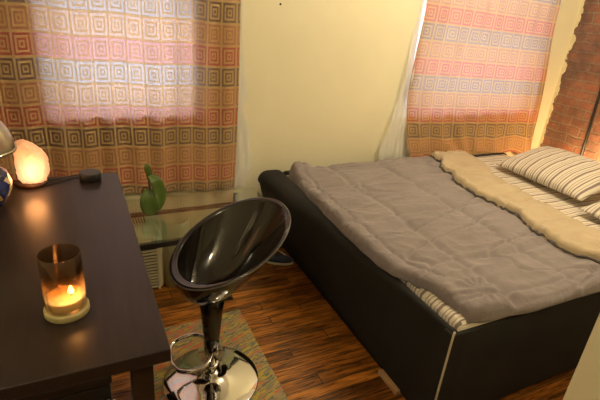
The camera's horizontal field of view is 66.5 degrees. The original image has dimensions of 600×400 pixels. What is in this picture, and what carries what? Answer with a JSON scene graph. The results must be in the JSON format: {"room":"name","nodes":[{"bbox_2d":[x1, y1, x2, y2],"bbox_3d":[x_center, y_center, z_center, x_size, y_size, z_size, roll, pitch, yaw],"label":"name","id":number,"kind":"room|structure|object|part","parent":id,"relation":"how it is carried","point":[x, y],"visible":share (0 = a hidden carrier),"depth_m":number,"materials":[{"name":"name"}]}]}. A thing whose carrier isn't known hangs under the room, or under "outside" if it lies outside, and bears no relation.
{"room":"bedroom","nodes":[
{"label":"bedroom","id":0,"kind":"room"},
{"bbox_2d":[110,245,575,399],"bbox_3d":[0.893,1.071,1.612,5.130,0.100,4.680,-7,26,-25],"label":"floor","id":1,"kind":"structure","parent":0,"point":[311,352],"depth_m":2.19,"materials":[{"name":"brown wood"}]},
{"bbox_2d":[15,376,111,399],"bbox_3d":[-0.838,0.653,1.362,0.522,0.575,0.440,-7,26,-25],"label":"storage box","id":2,"kind":"object","parent":1,"relation":"on","point":[98,389],"visible":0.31,"depth_m":1.16,"materials":[{"name":"black plastic"}]},
{"bbox_2d":[0,172,170,399],"bbox_3d":[-0.922,0.488,1.514,0.764,0.740,1.170,-7,26,-25],"label":"desk","id":3,"kind":"object","parent":1,"relation":"on","point":[122,330],"visible":0.99,"depth_m":1.19,"materials":[{"name":"black laminate"}]},
{"bbox_2d":[0,165,12,206],"bbox_3d":[-1.081,-0.050,1.591,0.142,0.152,0.142,-7,26,-25],"label":"mosaic vase","id":4,"kind":"object","parent":3,"relation":"on","point":[6,185],"visible":1,"depth_m":1.58,"materials":[{"name":"blue glass"}]},
{"bbox_2d":[0,120,16,157],"bbox_3d":[-1.129,-0.157,1.507,0.353,0.407,0.253,3,24,-5],"label":"desk lamp","id":5,"kind":"object","parent":3,"relation":"on","point":[8,146],"visible":1,"depth_m":1.50,"materials":[{"name":"silver metal"}]},
{"bbox_2d":[13,139,78,188],"bbox_3d":[-0.994,-0.154,1.808,0.246,0.181,0.112,-7,26,-25],"label":"salt lamp","id":6,"kind":"object","parent":3,"relation":"on","point":[31,162],"visible":0.9,"depth_m":1.76,"materials":[{"name":"orange stone"}]},
{"bbox_3d":[-0.968,-0.094,1.891,0.015,0.006,0.147,26,31,38],"label":"cord","id":7,"kind":"part","parent":6,"relation":"part of","materials":[{"name":"black plastic"}]},
{"bbox_2d":[43,297,89,323],"bbox_3d":[-0.579,0.269,1.139,0.103,0.018,0.103,-7,26,-25],"label":"lid","id":8,"kind":"object","parent":3,"relation":"on","point":[57,318],"visible":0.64,"depth_m":1.10,"materials":[{"name":"beige wood"}]},
{"bbox_2d":[36,243,86,315],"bbox_3d":[-0.572,0.192,1.105,0.093,0.150,0.093,-7,26,-25],"label":"candle jar","id":9,"kind":"object","parent":8,"relation":"on","point":[60,266],"visible":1,"depth_m":1.09,"materials":[{"name":"clear glass"}]},
{"bbox_2d":[47,169,101,184],"bbox_3d":[-0.922,-0.095,1.872,0.203,0.034,0.084,-7,26,-25],"label":"smart speaker","id":10,"kind":"object","parent":3,"relation":"on","point":[86,175],"visible":1,"depth_m":1.87},
{"bbox_3d":[-0.405,0.685,1.218,0.050,0.704,0.050,-7,26,-25],"label":"leg","id":11,"kind":"part","parent":3,"relation":"part of","materials":[{"name":"black laminate"}]},
{"bbox_2d":[129,211,163,288],"bbox_3d":[-0.961,0.283,2.479,0.375,0.322,0.356,-7,26,-25],"label":"air conditioner","id":12,"kind":"object","parent":1,"relation":"on","point":[146,228],"visible":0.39,"depth_m":2.40,"materials":[{"name":"plastic"}]},
{"bbox_2d":[132,217,145,223],"bbox_3d":[-0.909,0.107,2.493,0.118,0.002,0.100,-7,26,-25],"label":"vent","id":13,"kind":"object","parent":12,"relation":"attached to","point":[138,220],"depth_m":2.49,"materials":[{"name":"beige metal"}]},
{"bbox_2d":[138,239,160,288],"bbox_3d":[-0.889,0.356,2.340,0.336,0.301,0.010,-7,26,-25],"label":"grille","id":14,"kind":"object","parent":12,"relation":"attached to","point":[152,257],"depth_m":2.39,"materials":[{"name":"plastic"}]},
{"bbox_2d":[130,193,237,287],"bbox_3d":[-0.663,0.240,2.496,1.055,0.445,0.520,-7,26,-25],"label":"glass table","id":15,"kind":"object","parent":1,"relation":"on","point":[172,234],"visible":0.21,"depth_m":2.41,"materials":[{"name":"clear glass"}]},
{"bbox_2d":[140,164,165,214],"bbox_3d":[-0.771,-0.061,2.379,0.135,0.273,0.102,-7,26,-25],"label":"cactus","id":16,"kind":"object","parent":15,"relation":"on","point":[152,200],"visible":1,"depth_m":2.36,"materials":[{"name":"green plant"}]},
{"bbox_3d":[-0.794,-0.054,2.377,0.064,0.216,0.021,-17,32,-40],"label":"stem","id":17,"kind":"part","parent":16,"relation":"part of","materials":[{"name":"green plant"}]},
{"bbox_3d":[-0.546,0.195,2.236,1.015,0.028,0.028,-7,26,-25],"label":"rail","id":18,"kind":"part","parent":15,"relation":"part of","materials":[{"name":"black plastic"}]},
{"bbox_3d":[-0.755,0.066,2.478,0.870,0.022,0.020,-7,26,-25],"label":"rail","id":19,"kind":"part","parent":15,"relation":"part of","materials":[{"name":"black plastic"}]},
{"bbox_3d":[-0.389,0.167,2.720,0.024,0.445,0.024,-7,26,-25],"label":"leg","id":20,"kind":"part","parent":15,"relation":"part of","materials":[{"name":"grey metal"}]},
{"bbox_2d":[153,309,287,399],"bbox_3d":[-0.224,0.886,1.659,0.509,0.011,1.480,-7,26,-25],"label":"woven rug","id":21,"kind":"object","parent":1,"relation":"on","point":[235,333],"visible":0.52,"depth_m":2.10,"materials":[{"name":"fabric"}]},
{"bbox_2d":[163,197,290,399],"bbox_3d":[-0.301,0.395,1.789,0.480,0.766,0.438,-7,26,-25],"label":"bar stool","id":22,"kind":"object","parent":21,"relation":"on","point":[225,249],"visible":1,"depth_m":1.82,"materials":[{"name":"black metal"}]},
{"bbox_3d":[-0.359,0.601,1.860,0.066,0.250,0.066,-7,26,-25],"label":"post","id":23,"kind":"part","parent":22,"relation":"part of","materials":[{"name":"silver metal"}]},
{"bbox_3d":[-0.328,0.357,1.757,0.120,0.022,0.100,-7,26,-25],"label":"mounting plate","id":24,"kind":"part","parent":22,"relation":"part of","materials":[{"name":"metal"}]},
{"bbox_3d":[-0.265,0.203,1.714,0.433,0.348,0.432,-7,26,-25],"label":"seat","id":25,"kind":"part","parent":22,"relation":"part of","materials":[{"name":"black plastic"}]},
{"bbox_3d":[-0.260,0.148,1.690,0.439,0.228,0.438,-7,26,-25],"label":"rim trim","id":26,"kind":"part","parent":22,"relation":"part of","materials":[{"name":"black plastic"}]},
{"bbox_2d":[266,250,293,264],"bbox_3d":[-0.128,0.354,2.830,0.191,0.057,0.108,10,24,11],"label":"slipper","id":27,"kind":"object","parent":1,"relation":"on","point":[283,259],"visible":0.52,"depth_m":2.80,"materials":[{"name":"black fabric"}]},
{"bbox_2d":[258,152,599,399],"bbox_3d":[1.033,0.247,2.759,2.173,0.505,1.635,-7,26,-25],"label":"bed","id":28,"kind":"object","parent":1,"relation":"on","point":[418,354],"visible":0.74,"depth_m":1.94,"materials":[{"name":"black fabric"}]},
{"bbox_3d":[0.211,0.334,2.375,0.351,0.493,1.622,-7,26,-25],"label":"foot panel","id":29,"kind":"part","parent":28,"relation":"part of","materials":[{"name":"grey fabric"}]},
{"bbox_3d":[0.775,-0.070,3.438,1.995,0.470,0.060,-7,26,-25],"label":"panel","id":30,"kind":"part","parent":28,"relation":"part of","materials":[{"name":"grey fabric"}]},
{"bbox_2d":[286,154,599,331],"bbox_3d":[1.098,0.163,2.722,1.950,0.296,1.554,-7,26,-25],"label":"mattress","id":31,"kind":"object","parent":28,"relation":"on","point":[569,206],"visible":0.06,"depth_m":2.79,"materials":[{"name":"beige fabric"}]},
{"bbox_2d":[289,151,599,322],"bbox_3d":[0.898,0.027,2.518,1.553,0.113,1.578,-7,26,-25],"label":"duvet","id":32,"kind":"object","parent":31,"relation":"on","point":[443,224],"visible":1,"depth_m":2.20,"materials":[{"name":"grey fabric"}]},
{"bbox_2d":[494,146,599,200],"bbox_3d":[1.753,-0.210,3.067,0.468,0.178,0.702,-5,26,-22],"label":"pillow","id":33,"kind":"object","parent":31,"relation":"on","point":[576,176],"visible":1,"depth_m":2.96,"materials":[{"name":"beige fabric"}]},
{"bbox_2d":[580,201,599,218],"bbox_3d":[1.938,0.102,2.516,0.498,0.118,0.542,-9,28,-30],"label":"pillow","id":34,"kind":"object","parent":31,"relation":"on","point":[593,209],"visible":1,"depth_m":2.57,"materials":[{"name":"beige fabric"}]},
{"bbox_3d":[1.428,0.567,2.151,2.046,0.452,0.050,-7,26,-25],"label":"panel","id":35,"kind":"part","parent":28,"relation":"part of","materials":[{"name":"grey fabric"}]},
{"bbox_2d":[124,0,581,230],"bbox_3d":[0.054,-1.050,2.867,5.130,2.620,0.240,-7,26,-25],"label":"wall","id":36,"kind":"structure","parent":0,"point":[325,79],"depth_m":2.93,"materials":[{"name":"beige paint"}]},
{"bbox_3d":[1.497,-2.078,2.936,1.694,0.044,0.070,-7,26,-25],"label":"curtain rod","id":37,"kind":"object","parent":36,"relation":"attached to","visible":0},
{"bbox_2d":[379,0,426,159],"bbox_3d":[1.275,-1.212,3.267,1.440,1.862,0.048,-7,27,-27],"label":"sheer curtain","id":38,"kind":"object","parent":37,"relation":"hanging from","point":[394,145],"visible":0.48,"depth_m":3.24,"materials":[{"name":"white fabric"}]},
{"bbox_2d":[406,0,560,156],"bbox_3d":[1.445,-1.186,3.310,1.476,1.924,0.080,-7,26,-25],"label":"curtain","id":39,"kind":"object","parent":37,"relation":"hanging from","point":[477,85],"visible":0.98,"depth_m":3.41,"materials":[{"name":"fabric"}]},
{"bbox_2d":[538,0,599,161],"bbox_3d":[3.206,-0.425,2.103,0.240,2.620,4.200,-7,26,-25],"label":"wall","id":40,"kind":"structure","parent":0,"point":[571,108],"depth_m":3.70,"materials":[{"name":"brick"}]},
{"bbox_2d":[580,88,599,155],"bbox_3d":[2.349,-1.087,3.446,0.022,2.596,0.101,-7,26,-25],"label":"conduit","id":41,"kind":"object","parent":40,"relation":"attached to","point":[598,95],"visible":0.43,"depth_m":3.63,"materials":[{"name":"plastic"}]},
{"bbox_2d":[563,313,599,399],"bbox_3d":[2.397,0.138,0.657,2.560,2.620,2.100,-7,26,-25],"label":"wall partition","id":42,"kind":"structure","parent":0,"point":[584,384],"depth_m":1.20,"materials":[{"name":"beige paint"}]},
{"bbox_3d":[-0.859,-1.804,1.824,1.694,0.044,0.070,-7,26,-25],"label":"curtain rod","id":43,"kind":"object","parent":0,"visible":0},
{"bbox_2d":[0,0,240,192],"bbox_3d":[-0.963,-0.898,2.209,1.438,1.966,0.030,-7,26,-25],"label":"curtain","id":44,"kind":"object","parent":43,"relation":"hanging from","point":[121,87],"visible":0.9,"depth_m":2.39,"materials":[{"name":"fabric"}]},
{"bbox_2d":[192,0,250,191],"bbox_3d":[-0.411,-0.967,2.494,0.380,1.970,0.012,-7,26,-25],"label":"sheer curtain","id":45,"kind":"object","parent":43,"relation":"hanging from","point":[243,155],"visible":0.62,"depth_m":2.81,"materials":[{"name":"white fabric"}]}
]}

